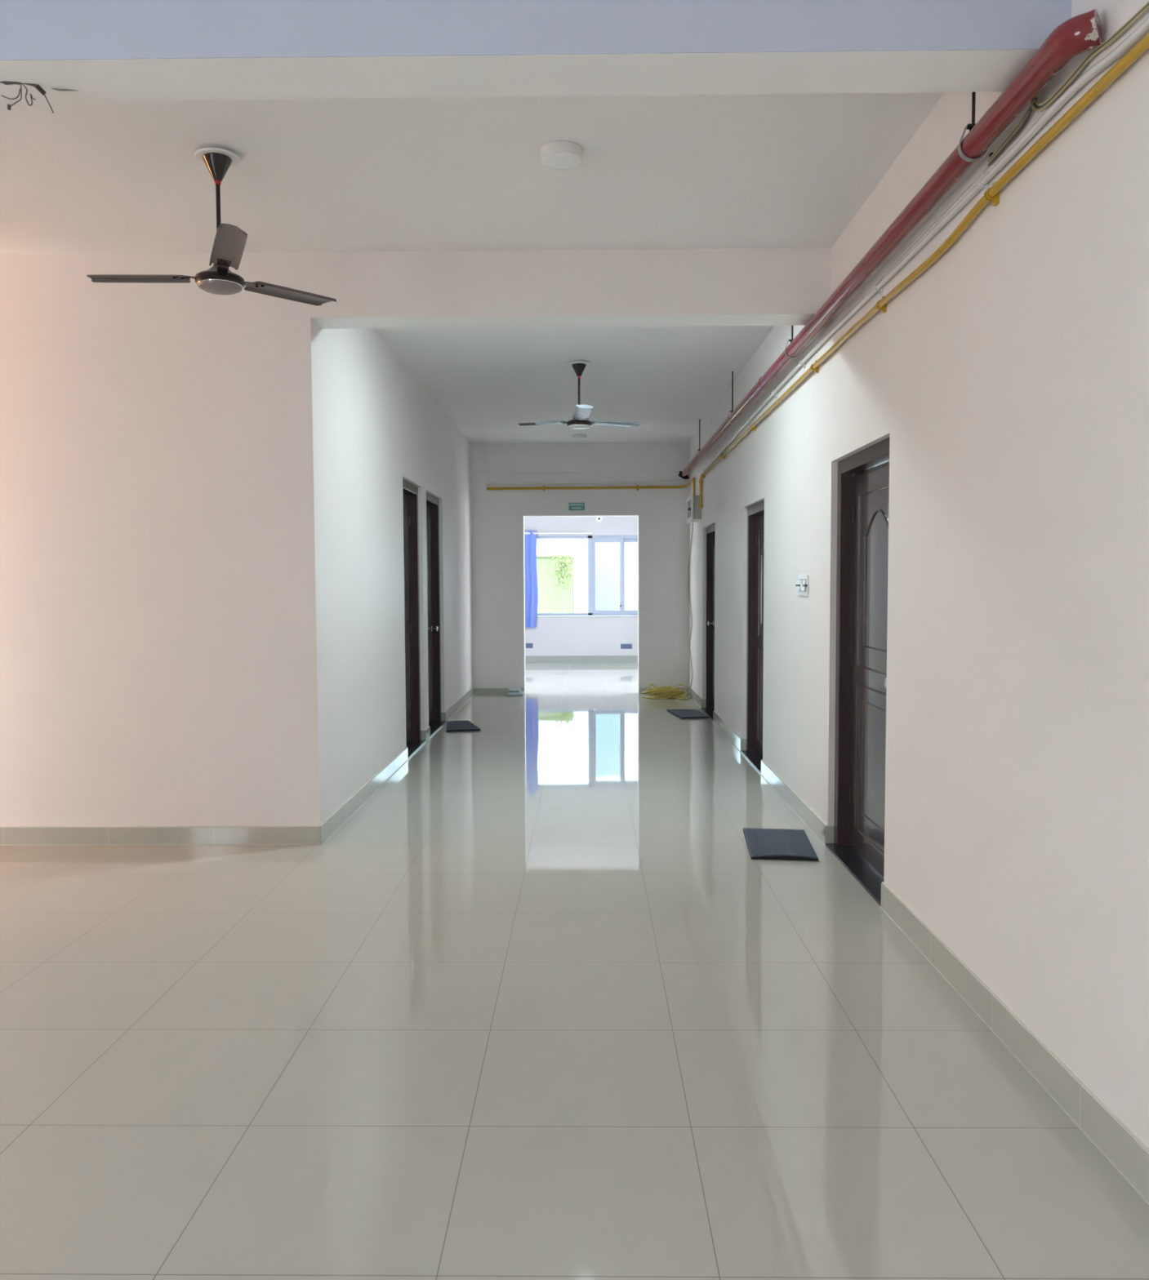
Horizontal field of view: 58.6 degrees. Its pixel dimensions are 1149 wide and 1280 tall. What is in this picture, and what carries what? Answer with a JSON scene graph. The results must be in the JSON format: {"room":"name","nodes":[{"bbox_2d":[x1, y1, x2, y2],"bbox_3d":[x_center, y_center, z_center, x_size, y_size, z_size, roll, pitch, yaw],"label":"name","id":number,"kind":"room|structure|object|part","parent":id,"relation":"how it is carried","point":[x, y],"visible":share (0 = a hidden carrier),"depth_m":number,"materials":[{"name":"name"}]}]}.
{"room":"building corridor","nodes":[
{"label":"building corridor","id":0,"kind":"room"},
{"bbox_2d":[0,252,279,826],"bbox_3d":[-4.400,-0.481,5.853,5.455,3.285,0.230,0,3,1],"label":"wall","id":1,"kind":"structure","parent":0,"point":[138,686],"depth_m":5.71,"materials":[{"name":"beige paint"}]},
{"bbox_2d":[0,826,321,844],"bbox_3d":[-2.874,1.109,5.799,2.898,0.104,0.016,0,3,1],"label":"baseboard","id":2,"kind":"structure","parent":1,"relation":"attached to","point":[9,835],"depth_m":5.79,"materials":[{"name":"grey tile"}]},
{"bbox_2d":[267,252,472,826],"bbox_3d":[-1.511,-0.701,9.570,0.230,3.285,7.750,0,3,1],"label":"wall","id":3,"kind":"structure","parent":0,"point":[350,422],"depth_m":6.46,"materials":[{"name":"beige paint"}]},
{"bbox_2d":[319,686,473,844],"bbox_3d":[-1.399,0.884,9.651,0.050,0.109,7.763,0,3,1],"label":"baseboard","id":4,"kind":"structure","parent":3,"relation":"attached to","point":[327,828],"depth_m":7.10,"materials":[{"name":"grey tile"}]},
{"bbox_2d":[402,479,426,759],"bbox_3d":[-1.496,-0.201,8.977,0.212,2.352,0.970,0,3,1],"label":"door","id":5,"kind":"structure","parent":3,"relation":"in","point":[410,491],"depth_m":9.35,"materials":[{"name":"brown wood"}]},
{"bbox_3d":[-1.509,-0.174,8.979,0.015,1.986,0.597,0,3,1],"label":"panel moulding","id":6,"kind":"part","parent":5,"relation":"part of","materials":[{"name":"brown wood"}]},
{"bbox_3d":[-1.491,0.965,9.042,0.212,0.016,0.968,0,3,1],"label":"sill","id":7,"kind":"part","parent":5,"relation":"part of","materials":[{"name":"black stone"}]},
{"bbox_2d":[426,492,445,737],"bbox_3d":[-1.480,-0.272,10.250,0.212,2.352,1.080,0,3,1],"label":"door","id":8,"kind":"structure","parent":3,"relation":"in","point":[435,722],"depth_m":10.68,"materials":[{"name":"brown wood"}]},
{"bbox_3d":[-1.493,-0.245,10.252,0.015,1.988,0.706,0,3,1],"label":"panel moulding","id":9,"kind":"part","parent":8,"relation":"part of","materials":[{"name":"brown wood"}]},
{"bbox_3d":[-1.452,-0.118,10.646,0.072,0.066,0.066,0,3,1],"label":"knob","id":10,"kind":"part","parent":8,"relation":"part of","materials":[{"name":"silver metal"}]},
{"bbox_3d":[-1.475,0.894,10.315,0.212,0.016,1.078,0,3,1],"label":"sill","id":11,"kind":"part","parent":8,"relation":"part of","materials":[{"name":"black stone"}]},
{"bbox_2d":[0,87,944,443],"bbox_3d":[-1.862,-2.306,7.542,10.500,0.150,22.930,0,3,1],"label":"ceiling","id":12,"kind":"structure","parent":0,"point":[93,175],"depth_m":4.75,"materials":[{"name":"white paint"}]},
{"bbox_2d":[86,147,336,306],"bbox_3d":[-1.607,-1.760,4.287,0.982,0.579,1.054,0,3,1],"label":"ceiling fan","id":13,"kind":"object","parent":12,"relation":"hanging from","point":[229,242],"visible":1,"depth_m":4.29,"materials":[{"name":"brown metal"}]},
{"bbox_3d":[-1.876,-1.547,4.376,0.445,0.037,0.114,0,3,7],"label":"blade","id":14,"kind":"part","parent":13,"relation":"part of","materials":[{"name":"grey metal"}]},
{"bbox_3d":[-1.502,-2.038,4.307,0.182,0.026,0.182,0,3,1],"label":"ceiling plate","id":15,"kind":"part","parent":13,"relation":"part of","materials":[{"name":"white plastic"}]},
{"bbox_3d":[-1.501,-1.745,4.323,0.018,0.346,0.018,0,3,1],"label":"down rod","id":16,"kind":"part","parent":13,"relation":"part of","materials":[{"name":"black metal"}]},
{"bbox_3d":[-1.349,-1.528,3.989,0.114,0.037,0.445,-2,3,-23],"label":"blade","id":17,"kind":"part","parent":13,"relation":"part of","materials":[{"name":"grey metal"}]},
{"bbox_3d":[-1.276,-1.564,4.638,0.114,0.037,0.445,2,4,37],"label":"blade","id":18,"kind":"part","parent":13,"relation":"part of","materials":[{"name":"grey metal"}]},
{"bbox_2d":[0,49,1037,100],"bbox_3d":[-1.501,-1.800,2.968,5.735,0.353,0.240,0,3,1],"label":"beam","id":19,"kind":"structure","parent":12,"relation":"attached to","point":[985,70],"depth_m":2.95,"materials":[{"name":"white paint"}]},
{"bbox_2d":[0,80,53,113],"bbox_3d":[-1.647,-1.591,2.983,0.244,0.097,0.023,-1,3,-9],"label":"loose wires","id":20,"kind":"object","parent":19,"relation":"hanging from","point":[37,86],"visible":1,"depth_m":2.99,"materials":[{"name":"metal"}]},
{"bbox_2d":[51,88,74,91],"bbox_3d":[-1.504,-1.628,3.026,0.079,0.023,0.024,-1,3,-15],"label":"flake","id":21,"kind":"object","parent":19,"relation":"attached to","point":[59,90],"visible":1,"depth_m":3.02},
{"bbox_2d":[0,0,1071,60],"bbox_3d":[-1.503,-1.794,2.846,5.735,0.352,0.004,0,3,1],"label":"ceiling","id":22,"kind":"structure","parent":19,"relation":"attached to","point":[30,29],"depth_m":2.83,"materials":[{"name":"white paint"}]},
{"bbox_2d":[540,140,582,169],"bbox_3d":[-0.054,-2.029,4.294,0.176,0.056,0.176,0,3,1],"label":"ceiling light","id":23,"kind":"object","parent":12,"relation":"attached to","point":[561,154],"visible":1,"depth_m":4.24,"materials":[{"name":"white plastic"}]},
{"bbox_2d":[541,152,581,169],"bbox_3d":[-0.054,-2.005,4.296,0.169,0.008,0.169,0,3,1],"label":"diffuser","id":24,"kind":"object","parent":23,"relation":"attached to","point":[556,161],"depth_m":4.27,"materials":[{"name":"white plastic"}]},
{"bbox_2d":[311,314,813,328],"bbox_3d":[-0.024,-1.960,5.728,2.850,0.353,0.245,0,3,1],"label":"beam","id":25,"kind":"structure","parent":12,"relation":"attached to","point":[732,319],"depth_m":5.74,"materials":[{"name":"white paint"}]},
{"bbox_2d":[309,248,831,317],"bbox_3d":[-0.026,-1.954,5.603,2.850,0.353,0.005,0,3,1],"label":"beam","id":26,"kind":"structure","parent":12,"relation":"attached to","point":[739,281],"depth_m":5.60,"materials":[{"name":"beige paint"}]},
{"bbox_2d":[517,360,641,429],"bbox_3d":[0.040,-2.008,8.332,1.056,0.549,0.995,0,3,1],"label":"ceiling fan","id":27,"kind":"object","parent":12,"relation":"hanging from","point":[581,415],"visible":1,"depth_m":8.40,"materials":[{"name":"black metal"}]},
{"bbox_3d":[-0.292,-1.820,8.609,0.430,0.036,0.114,1,4,27],"label":"blade","id":28,"kind":"part","parent":27,"relation":"part of","materials":[{"name":"brown metal"}]},
{"bbox_3d":[0.037,-2.275,8.419,0.182,0.026,0.182,0,3,1],"label":"ceiling plate","id":29,"kind":"part","parent":27,"relation":"part of","materials":[{"name":"white plastic"}]},
{"bbox_3d":[0.038,-1.996,8.435,0.018,0.316,0.018,0,3,1],"label":"down rod","id":30,"kind":"part","parent":27,"relation":"part of","materials":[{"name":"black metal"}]},
{"bbox_2d":[572,434,586,439],"bbox_3d":[0.066,-2.494,12.600,0.176,0.056,0.176,0,3,1],"label":"ceiling light","id":31,"kind":"object","parent":12,"relation":"attached to","point":[575,437],"visible":1,"depth_m":12.54,"materials":[{"name":"white plastic"}]},
{"bbox_2d":[573,437,586,439],"bbox_3d":[0.066,-2.470,12.602,0.169,0.008,0.169,0,3,1],"label":"diffuser","id":32,"kind":"object","parent":31,"relation":"attached to","point":[574,438],"depth_m":12.55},
{"bbox_2d":[695,418,699,457],"bbox_3d":[1.395,-2.237,11.426,0.091,0.448,0.028,0,3,1],"label":"hanger","id":33,"kind":"object","parent":12,"relation":"hanging from","point":[699,419],"visible":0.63,"depth_m":11.42,"materials":[{"name":"metal"}]},
{"bbox_3d":[1.395,-2.274,11.424,0.011,0.374,0.010,0,3,1],"label":"threaded rod","id":34,"kind":"part","parent":33,"relation":"part of","materials":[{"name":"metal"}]},
{"bbox_2d":[726,371,737,423],"bbox_3d":[1.363,-2.092,8.841,0.091,0.448,0.028,0,3,1],"label":"hanger","id":35,"kind":"object","parent":12,"relation":"hanging from","point":[731,411],"visible":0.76,"depth_m":8.84,"materials":[{"name":"metal"}]},
{"bbox_3d":[1.363,-2.130,8.838,0.011,0.374,0.010,0,3,1],"label":"threaded rod","id":36,"kind":"part","parent":35,"relation":"part of","materials":[{"name":"metal"}]},
{"bbox_2d":[784,325,799,358],"bbox_3d":[1.331,-1.948,6.255,0.091,0.448,0.028,0,3,1],"label":"hanger","id":37,"kind":"object","parent":12,"relation":"hanging from","point":[791,340],"visible":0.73,"depth_m":6.25,"materials":[{"name":"metal"}]},
{"bbox_3d":[1.331,-1.985,6.253,0.011,0.374,0.010,0,3,1],"label":"threaded rod","id":38,"kind":"part","parent":37,"relation":"part of","materials":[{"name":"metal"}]},
{"bbox_2d":[957,92,986,162],"bbox_3d":[1.294,-1.783,3.320,0.091,0.448,0.028,0,3,1],"label":"hanger","id":39,"kind":"object","parent":12,"relation":"hanging from","point":[968,126],"visible":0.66,"depth_m":3.32,"materials":[{"name":"metal"}]},
{"bbox_2d":[680,8,1102,477],"bbox_3d":[1.371,-1.862,7.959,0.126,0.099,10.761,0,3,1],"label":"pipe","id":40,"kind":"object","parent":39,"relation":"hanging from","point":[1080,33],"visible":0.99,"depth_m":3.47,"materials":[{"name":"red metal"}]},
{"bbox_3d":[1.295,-1.668,3.326,0.044,0.006,0.028,0,3,1],"label":"saddle plate","id":41,"kind":"part","parent":39,"relation":"part of","materials":[{"name":"metal"}]},
{"bbox_3d":[1.294,-1.820,3.317,0.011,0.374,0.010,0,3,1],"label":"threaded rod","id":42,"kind":"part","parent":39,"relation":"part of","materials":[{"name":"metal"}]},
{"bbox_2d":[0,662,1148,1279],"bbox_3d":[-1.848,1.108,7.733,10.500,0.120,22.930,0,3,1],"label":"floor","id":43,"kind":"structure","parent":0,"point":[541,1006],"depth_m":3.22,"materials":[{"name":"tile"}]},
{"bbox_2d":[445,720,480,732],"bbox_3d":[-1.140,0.877,10.507,0.341,0.024,0.716,-1,3,-6],"label":"doormat","id":44,"kind":"object","parent":43,"relation":"on","point":[451,726],"visible":1,"depth_m":10.41,"materials":[{"name":"grey fabric"}]},
{"bbox_2d":[507,691,523,696],"bbox_3d":[-0.765,0.704,13.396,0.195,0.046,0.170,0,3,1],"label":"tile offcut","id":45,"kind":"structure","parent":43,"relation":"on","point":[520,693],"depth_m":13.31,"materials":[{"name":"white tile"}]},
{"bbox_2d":[508,687,519,692],"bbox_3d":[-0.783,0.656,13.403,0.141,0.047,0.150,0,3,1],"label":"tile offcut","id":46,"kind":"structure","parent":45,"relation":"on","point":[515,689],"depth_m":13.33,"materials":[{"name":"white tile"}]},
{"bbox_2d":[641,684,688,699],"bbox_3d":[1.173,0.647,13.099,0.624,0.175,0.480,1,3,18],"label":"cable coil","id":47,"kind":"object","parent":43,"relation":"on","point":[669,691],"visible":1,"depth_m":12.98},
{"bbox_2d":[666,709,709,718],"bbox_3d":[1.272,0.816,11.424,0.327,0.024,0.708,-1,3,-8],"label":"doormat","id":48,"kind":"object","parent":43,"relation":"on","point":[682,713],"visible":1,"depth_m":11.32,"materials":[{"name":"grey fabric"}]},
{"bbox_2d":[742,827,817,860],"bbox_3d":[1.142,1.132,5.730,0.356,0.031,0.642,0,3,6],"label":"doormat","id":49,"kind":"object","parent":43,"relation":"on","point":[762,843],"visible":1,"depth_m":5.68,"materials":[{"name":"grey fabric"}]},
{"bbox_2d":[471,471,688,694],"bbox_3d":[0.068,-0.929,13.519,6.400,3.285,0.200,0,3,1],"label":"wall","id":50,"kind":"structure","parent":0,"point":[497,516],"depth_m":13.41,"materials":[{"name":"beige paint"}]},
{"bbox_2d":[568,502,584,510],"bbox_3d":[0.029,-1.742,13.370,0.205,0.099,0.007,0,3,1],"label":"sign","id":51,"kind":"object","parent":50,"relation":"attached to","point":[572,506],"visible":1,"depth_m":13.37,"materials":[{"name":"green plastic"}]},
{"bbox_2d":[470,442,689,473],"bbox_3d":[0.071,-2.372,13.321,2.850,0.380,0.035,0,3,1],"label":"beam","id":52,"kind":"structure","parent":50,"relation":"attached to","point":[559,457],"depth_m":13.30,"materials":[{"name":"beige paint"}]},
{"bbox_2d":[473,687,688,694],"bbox_3d":[0.084,0.675,13.502,2.824,0.085,0.013,0,3,1],"label":"baseboard","id":53,"kind":"structure","parent":50,"relation":"attached to","point":[476,691],"depth_m":13.51,"materials":[{"name":"grey tile"}]},
{"bbox_2d":[485,480,686,484],"bbox_3d":[0.152,-2.048,13.342,2.620,0.028,0.024,0,3,1],"label":"conduit","id":54,"kind":"object","parent":50,"relation":"attached to","point":[682,482],"visible":1,"depth_m":13.33,"materials":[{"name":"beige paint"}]},
{"bbox_2d":[486,477,695,495],"bbox_3d":[0.170,-1.879,12.953,2.633,0.276,0.830,0,3,1],"label":"conduit","id":55,"kind":"object","parent":50,"relation":"attached to","point":[692,479],"visible":0.98,"depth_m":13.33,"materials":[{"name":"metal"}]},
{"bbox_2d":[678,471,688,479],"bbox_3d":[1.419,-2.143,13.300,0.140,0.110,0.008,0,3,1],"label":"pipe hole","id":56,"kind":"object","parent":50,"relation":"attached to","point":[680,472],"visible":0.65,"depth_m":13.30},
{"bbox_2d":[524,516,637,655],"bbox_3d":[0.135,-1.229,18.876,6.400,3.285,0.230,0,3,1],"label":"wall","id":57,"kind":"structure","parent":0,"point":[552,635],"depth_m":18.81,"materials":[{"name":"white paint"}]},
{"bbox_2d":[525,643,532,648],"bbox_3d":[-0.830,0.105,18.840,0.127,0.090,0.013,0,3,1],"label":"wall socket","id":58,"kind":"object","parent":57,"relation":"attached to","point":[527,645],"visible":1,"depth_m":18.84,"materials":[{"name":"plastic"}]},
{"bbox_2d":[524,531,591,534],"bbox_3d":[-0.524,-1.945,18.676,1.692,0.048,0.104,0,3,1],"label":"curtain rod","id":59,"kind":"object","parent":57,"relation":"attached to","point":[590,532],"visible":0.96,"depth_m":18.63,"materials":[{"name":"white plastic"}]},
{"bbox_2d":[524,530,537,627],"bbox_3d":[-1.028,-1.108,18.692,0.718,1.765,0.106,0,3,1],"label":"curtain","id":60,"kind":"object","parent":59,"relation":"hanging from","point":[530,540],"visible":0.36,"depth_m":18.69,"materials":[{"name":"blue fabric"}]},
{"bbox_3d":[-0.540,-1.944,18.649,1.660,0.026,0.026,0,3,1],"label":"rod","id":61,"kind":"part","parent":59,"relation":"part of","materials":[{"name":"white plastic"}]},
{"bbox_2d":[524,655,637,662],"bbox_3d":[0.140,0.353,18.842,6.000,0.130,0.013,0,3,1],"label":"baseboard","id":62,"kind":"structure","parent":57,"relation":"attached to","point":[528,659],"depth_m":18.84,"materials":[{"name":"grey tile"}]},
{"bbox_2d":[536,535,637,616],"bbox_3d":[0.335,-1.175,18.811,3.340,1.477,0.160,0,3,1],"label":"window","id":63,"kind":"structure","parent":57,"relation":"in","point":[592,540],"depth_m":18.79,"materials":[{"name":"white metal"}]},
{"bbox_3d":[0.337,-0.446,18.802,3.340,0.022,0.060,0,3,1],"label":"sill","id":64,"kind":"part","parent":63,"relation":"part of","materials":[{"name":"stone"}]},
{"bbox_3d":[0.610,-1.175,18.818,0.580,1.390,0.040,0,3,1],"label":"sash","id":65,"kind":"part","parent":63,"relation":"part of","materials":[{"name":"clear glass"}]},
{"bbox_3d":[1.145,-1.179,18.856,0.580,1.390,0.040,0,3,1],"label":"sash","id":66,"kind":"part","parent":63,"relation":"part of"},
{"bbox_2d":[595,516,601,521],"bbox_3d":[0.450,-2.212,18.686,0.110,0.110,0.030,0,3,1],"label":"wall hook","id":67,"kind":"object","parent":57,"relation":"attached to","point":[597,518],"visible":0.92,"depth_m":18.69,"materials":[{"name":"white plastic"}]},
{"bbox_2d":[620,644,631,648],"bbox_3d":[0.952,0.120,18.819,0.195,0.076,0.013,0,3,1],"label":"wall socket","id":68,"kind":"object","parent":57,"relation":"attached to","point":[622,646],"visible":1,"depth_m":18.81,"materials":[{"name":"plastic"}]},
{"bbox_2d":[688,0,1148,1148],"bbox_3d":[1.511,-0.452,4.889,0.230,3.285,17.050,0,3,1],"label":"wall","id":69,"kind":"structure","parent":0,"point":[1006,383],"depth_m":3.28,"materials":[{"name":"beige paint"}]},
{"bbox_2d":[685,522,693,696],"bbox_3d":[1.454,-0.382,13.065,0.081,2.179,0.674,0,3,1],"label":"hanging cable","id":70,"kind":"object","parent":69,"relation":"attached to","point":[692,522],"visible":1,"depth_m":13.06,"materials":[{"name":"plastic"}]},
{"bbox_2d":[686,493,701,523],"bbox_3d":[1.421,-1.564,12.235,0.126,0.307,0.660,0,3,1],"label":"box","id":71,"kind":"object","parent":69,"relation":"attached to","point":[693,511],"visible":0.98,"depth_m":11.94,"materials":[{"name":"grey metal"}]},
{"bbox_3d":[1.379,-1.564,12.235,0.014,0.307,0.660,0,3,1],"label":"box door","id":72,"kind":"part","parent":71,"relation":"part of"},
{"bbox_2d":[701,524,715,720],"bbox_3d":[1.572,-0.214,11.297,0.212,2.095,1.100,0,3,1],"label":"door","id":73,"kind":"structure","parent":69,"relation":"in","point":[710,531],"depth_m":11.76,"materials":[{"name":"brown wood"}]},
{"bbox_3d":[1.576,0.823,11.355,0.212,0.016,1.098,0,3,1],"label":"sill","id":74,"kind":"part","parent":73,"relation":"part of","materials":[{"name":"black stone"}]},
{"bbox_3d":[1.577,-0.222,11.296,0.131,2.079,1.100,0,3,1],"label":"frame","id":75,"kind":"part","parent":73,"relation":"part of","materials":[{"name":"brown wood"}]},
{"bbox_3d":[1.555,-0.189,11.696,0.072,0.066,0.066,0,3,1],"label":"knob","id":76,"kind":"part","parent":73,"relation":"part of","materials":[{"name":"silver metal"}]},
{"bbox_3d":[1.585,-0.186,11.298,0.015,1.765,0.726,0,3,1],"label":"panel moulding","id":77,"kind":"part","parent":73,"relation":"part of","materials":[{"name":"brown wood"}]},
{"bbox_2d":[740,500,764,773],"bbox_3d":[1.534,-0.051,8.292,0.212,2.105,1.040,0,3,1],"label":"door","id":78,"kind":"structure","parent":69,"relation":"in","point":[755,513],"depth_m":8.70,"materials":[{"name":"brown wood"}]},
{"bbox_3d":[1.538,0.992,8.350,0.212,0.016,1.038,0,3,1],"label":"sill","id":79,"kind":"part","parent":78,"relation":"part of","materials":[{"name":"black stone"}]},
{"bbox_3d":[1.540,-0.059,8.291,0.131,2.089,1.040,0,3,1],"label":"frame","id":80,"kind":"part","parent":78,"relation":"part of","materials":[{"name":"brown wood"}]},
{"bbox_3d":[1.547,-0.023,8.293,0.015,1.773,0.666,0,3,1],"label":"panel moulding","id":81,"kind":"part","parent":78,"relation":"part of","materials":[{"name":"brown wood"}]},
{"bbox_2d":[795,574,808,595],"bbox_3d":[1.401,-0.335,6.261,0.024,0.125,0.360,0,3,1],"label":"switch plate","id":82,"kind":"object","parent":69,"relation":"attached to","point":[802,580],"visible":1,"depth_m":6.22,"materials":[{"name":"white plastic"}]},
{"bbox_2d":[825,437,888,906],"bbox_3d":[1.494,0.117,5.111,0.212,2.125,1.080,0,3,1],"label":"door","id":83,"kind":"structure","parent":69,"relation":"in","point":[863,476],"depth_m":5.36,"materials":[{"name":"brown wood"}]},
{"bbox_3d":[1.499,1.170,5.170,0.212,0.016,1.078,0,3,1],"label":"sill","id":84,"kind":"part","parent":83,"relation":"part of","materials":[{"name":"black stone"}]},
{"bbox_3d":[1.508,0.145,5.113,0.015,1.790,0.706,0,3,1],"label":"panel moulding","id":85,"kind":"part","parent":83,"relation":"part of","materials":[{"name":"brown wood"}]},
{"bbox_3d":[1.468,0.201,4.729,0.072,0.066,0.066,0,3,1],"label":"knob","id":86,"kind":"part","parent":83,"relation":"part of","materials":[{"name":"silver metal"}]},
{"bbox_2d":[795,152,993,366],"bbox_3d":[1.385,-1.666,4.920,0.012,0.036,3.155,0,3,1],"label":"cable trunking","id":87,"kind":"object","parent":69,"relation":"attached to","point":[976,173],"visible":0.9,"depth_m":4.19,"materials":[{"name":"white plastic"}]},
{"bbox_2d":[688,684,1148,1204],"bbox_3d":[1.411,1.131,4.979,0.050,0.116,17.050,0,3,1],"label":"baseboard","id":88,"kind":"structure","parent":69,"relation":"attached to","point":[1115,1141],"depth_m":3.22,"materials":[{"name":"grey tile"}]},
{"bbox_2d":[698,31,1148,507],"bbox_3d":[1.392,-1.447,6.618,0.044,0.431,10.411,0,3,1],"label":"conduit","id":89,"kind":"object","parent":69,"relation":"attached to","point":[991,194],"visible":1,"depth_m":3.32,"materials":[{"name":"metal"}]},
{"bbox_2d":[702,16,1148,471],"bbox_3d":[1.394,-1.670,6.450,0.033,0.139,10.100,0,3,1],"label":"conduit","id":90,"kind":"object","parent":69,"relation":"attached to","point":[983,183],"visible":0.98,"depth_m":3.38,"materials":[{"name":"white plastic"}]},
{"bbox_2d":[986,1,1148,166],"bbox_3d":[1.347,-1.577,2.534,0.020,0.204,1.670,0,3,1],"label":"loose cable","id":91,"kind":"object","parent":69,"relation":"attached to","point":[1034,104],"visible":0.84,"depth_m":2.82,"materials":[{"name":"grey plastic"}]},
{"label":"outside","id":92,"kind":"structure","parent":0,"visible":0},
{"bbox_3d":[0.504,0.355,39.629,40.000,0.200,40.900,0,3,1],"label":"ground","id":93,"kind":"structure","parent":92,"visible":0},
{"bbox_2d":[536,555,573,613],"bbox_3d":[-1.560,-0.744,29.000,3.050,3.200,4.150,0,3,1],"label":"building","id":94,"kind":"structure","parent":93,"relation":"on","point":[550,597],"depth_m":26.98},
{"bbox_2d":[547,541,580,613],"bbox_3d":[-0.265,-0.766,26.351,0.849,3.530,1.183,0,3,1],"label":"tree","id":95,"kind":"object","parent":93,"relation":"on","point":[562,567],"visible":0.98,"depth_m":26.29,"materials":[{"name":"green plant"}]},
{"bbox_2d":[595,542,619,610],"bbox_3d":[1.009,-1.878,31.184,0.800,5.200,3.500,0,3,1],"label":"window pane","id":96,"kind":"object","parent":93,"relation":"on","point":[606,553],"visible":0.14,"depth_m":29.44,"materials":[{"name":"glass"}]}
]}

